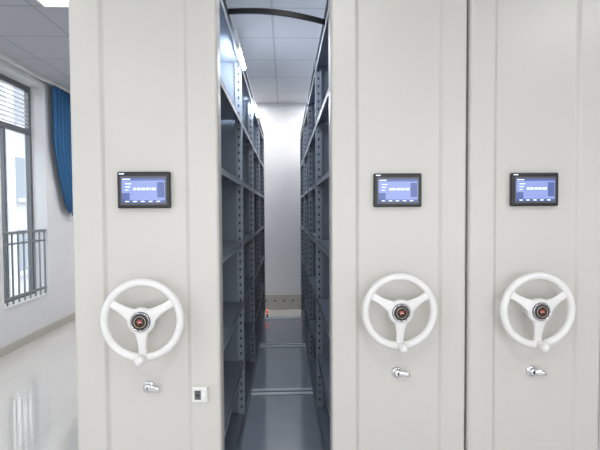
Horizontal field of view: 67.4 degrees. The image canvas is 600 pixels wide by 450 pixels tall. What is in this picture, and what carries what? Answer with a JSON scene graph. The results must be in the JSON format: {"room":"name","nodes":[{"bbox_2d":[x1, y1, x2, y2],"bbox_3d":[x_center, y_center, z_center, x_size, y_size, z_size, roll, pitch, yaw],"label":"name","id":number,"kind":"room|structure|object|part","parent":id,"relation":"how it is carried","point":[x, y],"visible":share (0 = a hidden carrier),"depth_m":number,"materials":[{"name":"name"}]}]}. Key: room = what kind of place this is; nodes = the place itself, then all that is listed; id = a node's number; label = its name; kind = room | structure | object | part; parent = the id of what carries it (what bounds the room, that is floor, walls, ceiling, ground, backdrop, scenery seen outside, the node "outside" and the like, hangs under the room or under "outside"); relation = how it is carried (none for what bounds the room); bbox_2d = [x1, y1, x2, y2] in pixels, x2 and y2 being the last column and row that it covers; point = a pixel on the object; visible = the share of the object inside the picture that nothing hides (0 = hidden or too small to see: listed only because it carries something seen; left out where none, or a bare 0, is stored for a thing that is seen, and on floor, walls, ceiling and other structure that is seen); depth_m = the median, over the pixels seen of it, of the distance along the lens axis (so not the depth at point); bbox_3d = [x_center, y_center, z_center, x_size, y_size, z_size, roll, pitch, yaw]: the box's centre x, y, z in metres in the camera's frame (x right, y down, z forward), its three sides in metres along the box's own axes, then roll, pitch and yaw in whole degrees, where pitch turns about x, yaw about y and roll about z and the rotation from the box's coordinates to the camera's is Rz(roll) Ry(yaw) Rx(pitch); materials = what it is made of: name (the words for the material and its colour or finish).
{"room":"archive storage room","nodes":[
{"label":"archive storage room","id":0,"kind":"room"},
{"bbox_2d":[0,58,74,347],"bbox_3d":[-3.032,-0.087,1.648,0.250,3.000,9.700,0,2,-2],"label":"wall","id":1,"kind":"structure","parent":0,"point":[50,213],"depth_m":5.40,"materials":[{"name":"paint"}]},
{"bbox_2d":[0,74,34,303],"bbox_3d":[-3.209,-0.380,4.951,0.050,2.470,0.870,0,2,-2],"label":"window","id":2,"kind":"structure","parent":1,"relation":"in","point":[26,131],"depth_m":5.11,"materials":[{"name":"grey"}]},
{"bbox_2d":[2,229,46,305],"bbox_3d":[-3.054,0.449,4.983,0.040,0.772,0.870,0,2,-2],"label":"railing","id":3,"kind":"object","parent":1,"relation":"in","point":[5,234],"depth_m":4.98,"materials":[{"name":"grey metal"}]},
{"bbox_2d":[4,293,49,309],"bbox_3d":[-3.085,0.844,4.995,0.172,0.018,0.868,0,2,-2],"label":"windowsill","id":4,"kind":"structure","parent":1,"relation":"attached to","point":[28,299],"depth_m":4.98,"materials":[{"name":"white stone"}]},
{"bbox_2d":[0,52,69,93],"bbox_3d":[-2.963,-1.690,5.251,0.050,0.035,2.000,0,2,-2],"label":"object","id":5,"kind":"object","parent":1,"relation":"attached to","point":[2,56],"depth_m":4.90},
{"bbox_2d":[0,312,74,357],"bbox_3d":[-2.891,1.367,1.700,0.015,0.090,9.700,0,2,-2],"label":"baseboard","id":6,"kind":"structure","parent":1,"relation":"attached to","point":[11,347],"depth_m":5.08,"materials":[{"name":"grey"}]},
{"bbox_2d":[0,309,300,449],"bbox_3d":[0.500,1.463,1.817,7.300,0.150,10.100,0,2,-2],"label":"floor","id":7,"kind":"structure","parent":0,"point":[38,379],"depth_m":3.59,"materials":[{"name":"tile"}]},
{"bbox_2d":[240,316,321,449],"bbox_3d":[1.303,1.301,3.981,5.150,0.020,4.340,0,2,-2],"label":"floor panel","id":8,"kind":"object","parent":7,"relation":"on","point":[273,422],"visible":0.02,"depth_m":3.38,"materials":[{"name":"grey metal"}]},
{"bbox_2d":[68,0,264,449],"bbox_3d":[-0.673,0.029,3.863,0.570,2.526,4.200,0,2,-2],"label":"shelving unit","id":9,"kind":"object","parent":8,"relation":"on","point":[156,85],"visible":0.98,"depth_m":1.78,"materials":[{"name":"grey metal"}]},
{"bbox_2d":[100,279,184,365],"bbox_3d":[-0.601,0.363,1.716,0.319,0.319,0.142,0,2,-2],"label":"handwheel","id":10,"kind":"object","parent":9,"relation":"attached to","point":[141,320],"visible":1,"depth_m":1.70,"materials":[{"name":"white plastic"}]},
{"bbox_2d":[117,172,170,207],"bbox_3d":[-0.608,-0.137,1.758,0.204,0.142,0.025,0,2,-2],"label":"touchscreen","id":11,"kind":"object","parent":9,"relation":"attached to","point":[135,189],"visible":1,"depth_m":1.75,"materials":[{"name":"glass"}]},
{"bbox_2d":[143,381,158,392],"bbox_3d":[-0.591,0.646,1.780,0.071,0.048,0.033,0,2,-2],"label":"lock","id":12,"kind":"object","parent":9,"relation":"attached to","point":[148,386],"visible":1,"depth_m":1.77,"materials":[{"name":"silver metal"}]},
{"bbox_2d":[192,386,207,401],"bbox_3d":[-0.396,0.671,1.780,0.060,0.060,0.021,0,2,-2],"label":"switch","id":13,"kind":"object","parent":9,"relation":"attached to","point":[199,393],"visible":1,"depth_m":1.77,"materials":[{"name":"white plastic"}]},
{"bbox_3d":[-0.394,0.671,1.772,0.042,0.036,0.005,0,2,-2],"label":"latch plate","id":14,"kind":"part","parent":13,"relation":"part of","materials":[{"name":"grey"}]},
{"bbox_2d":[237,43,245,70],"bbox_3d":[-0.345,-0.986,2.659,0.022,0.042,0.360,0,2,-2],"label":"tube light","id":15,"kind":"object","parent":9,"relation":"attached to","point":[239,52],"visible":1,"depth_m":2.59,"materials":[{"name":"white plastic"}]},
{"bbox_2d":[253,102,258,116],"bbox_3d":[-0.391,-1.031,4.032,0.022,0.042,0.450,0,2,-2],"label":"tube light","id":16,"kind":"object","parent":9,"relation":"attached to","point":[254,103],"visible":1,"depth_m":3.94,"materials":[{"name":"white plastic"}]},
{"bbox_2d":[228,8,324,24],"bbox_3d":[-0.110,-0.982,2.106,0.458,0.069,0.052,0,2,-2],"label":"guide","id":17,"kind":"object","parent":9,"relation":"attached to","point":[231,11],"visible":1,"depth_m":2.09,"materials":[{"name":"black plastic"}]},
{"bbox_2d":[250,388,312,395],"bbox_3d":[1.316,1.297,3.581,5.130,0.014,0.100,0,2,-2],"label":"rail","id":18,"kind":"object","parent":8,"relation":"on","point":[271,391],"depth_m":3.54,"materials":[{"name":"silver metal"}]},
{"bbox_2d":[259,343,305,347],"bbox_3d":[1.276,1.257,4.789,5.130,0.014,0.100,0,2,-2],"label":"rail","id":19,"kind":"object","parent":8,"relation":"on","point":[271,345],"depth_m":4.75,"materials":[{"name":"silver metal"}]},
{"bbox_2d":[265,316,301,318],"bbox_3d":[1.235,1.217,6.008,5.130,0.014,0.100,0,2,-2],"label":"rail","id":20,"kind":"object","parent":8,"relation":"on","point":[269,317],"depth_m":5.97,"materials":[{"name":"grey metal"}]},
{"bbox_2d":[300,0,466,449],"bbox_3d":[0.355,0.019,3.957,0.582,2.526,4.080,0,2,-2],"label":"shelving unit","id":21,"kind":"object","parent":8,"relation":"on","point":[387,92],"visible":0.96,"depth_m":1.93,"materials":[{"name":"grey metal"}]},
{"bbox_2d":[373,173,421,206],"bbox_3d":[0.414,-0.148,1.911,0.204,0.142,0.025,0,2,-2],"label":"touchscreen","id":22,"kind":"object","parent":21,"relation":"attached to","point":[389,189],"visible":1,"depth_m":1.90,"materials":[{"name":"glass"}]},
{"bbox_2d":[362,273,437,352],"bbox_3d":[0.415,0.359,1.869,0.319,0.319,0.142,0,2,-2],"label":"handwheel","id":23,"kind":"object","parent":21,"relation":"attached to","point":[400,312],"visible":1,"depth_m":1.85,"materials":[{"name":"white plastic"}]},
{"bbox_2d":[392,367,409,377],"bbox_3d":[0.432,0.638,1.934,0.071,0.048,0.033,0,2,-2],"label":"lock","id":24,"kind":"object","parent":21,"relation":"attached to","point":[397,372],"visible":1,"depth_m":1.93,"materials":[{"name":"silver metal"}]},
{"bbox_2d":[464,0,599,449],"bbox_3d":[0.944,0.015,3.970,0.582,2.526,4.092,0,2,-2],"label":"shelving unit","id":25,"kind":"object","parent":8,"relation":"on","point":[533,68],"visible":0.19,"depth_m":1.93,"materials":[{"name":"grey metal"}]},
{"bbox_2d":[510,173,557,205],"bbox_3d":[0.998,-0.152,1.919,0.204,0.142,0.025,0,2,-2],"label":"touchscreen","id":26,"kind":"object","parent":25,"relation":"attached to","point":[526,189],"visible":1,"depth_m":1.91,"materials":[{"name":"glass"}]},
{"bbox_2d":[526,365,545,376],"bbox_3d":[1.018,0.634,1.942,0.071,0.048,0.033,0,2,-2],"label":"lock","id":27,"kind":"object","parent":25,"relation":"attached to","point":[531,370],"visible":1,"depth_m":1.94,"materials":[{"name":"silver metal"}]},
{"bbox_2d":[500,272,575,351],"bbox_3d":[0.992,0.355,1.877,0.319,0.319,0.142,0,2,-2],"label":"handwheel","id":28,"kind":"object","parent":25,"relation":"attached to","point":[538,310],"visible":1,"depth_m":1.86,"materials":[{"name":"white plastic"}]},
{"bbox_2d":[598,346,599,449],"bbox_3d":[1.532,0.011,3.996,0.582,2.526,4.080,0,2,-2],"label":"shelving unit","id":29,"kind":"object","parent":8,"relation":"on","point":[599,346],"visible":0.02,"depth_m":1.98,"materials":[{"name":"grey metal"}]},
{"bbox_2d":[0,0,326,103],"bbox_3d":[0.482,-1.686,1.712,7.300,0.150,10.100,0,2,-2],"label":"ceiling","id":30,"kind":"structure","parent":0,"point":[279,54],"depth_m":4.13,"materials":[{"name":"tile"}]},
{"bbox_2d":[36,0,67,7],"bbox_3d":[-1.615,-1.636,3.096,0.600,0.015,0.600,0,2,-2],"label":"panel light","id":31,"kind":"object","parent":30,"relation":"in","point":[45,3],"depth_m":3.33,"materials":[{"name":"white plastic"}]},
{"bbox_2d":[52,86,72,215],"bbox_3d":[-2.970,-0.885,5.716,0.074,1.585,0.624,0,2,-2],"label":"curtain","id":32,"kind":"object","parent":30,"relation":"hanging from","point":[61,103],"visible":0.66,"depth_m":5.62,"materials":[{"name":"blue fabric"}]},
{"bbox_2d":[234,28,242,53],"bbox_3d":[-0.849,-1.675,4.121,0.600,0.015,0.600,0,2,-2],"label":"panel light","id":33,"kind":"object","parent":30,"relation":"in","point":[236,31],"depth_m":4.03,"materials":[{"name":"white plastic"}]},
{"bbox_2d":[256,103,305,293],"bbox_3d":[0.326,-0.275,6.709,7.300,3.000,0.200,0,2,-2],"label":"wall","id":34,"kind":"structure","parent":0,"point":[281,123],"depth_m":6.58,"materials":[{"name":"paint"}]},
{"bbox_2d":[265,294,300,309],"bbox_3d":[-0.061,1.122,6.600,2.100,0.220,0.053,0,2,-2],"label":"power cable trunking","id":35,"kind":"object","parent":34,"relation":"attached to","point":[272,301],"visible":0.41,"depth_m":6.57,"materials":[{"name":"grey plastic"}]},
{"label":"outside","id":36,"kind":"structure","parent":0,"visible":0},
{"bbox_3d":[-0.006,9.532,2.216,120.000,0.300,120.000,0,2,-2],"label":"ground","id":37,"kind":"structure","parent":36,"visible":0},
{"bbox_2d":[0,80,27,296],"bbox_3d":[-13.982,-2.078,18.386,5.300,22.000,46.000,0,2,-2],"label":"office building","id":38,"kind":"structure","parent":37,"relation":"on","point":[15,153],"depth_m":18.01,"materials":[{"name":"grey"}]}
]}

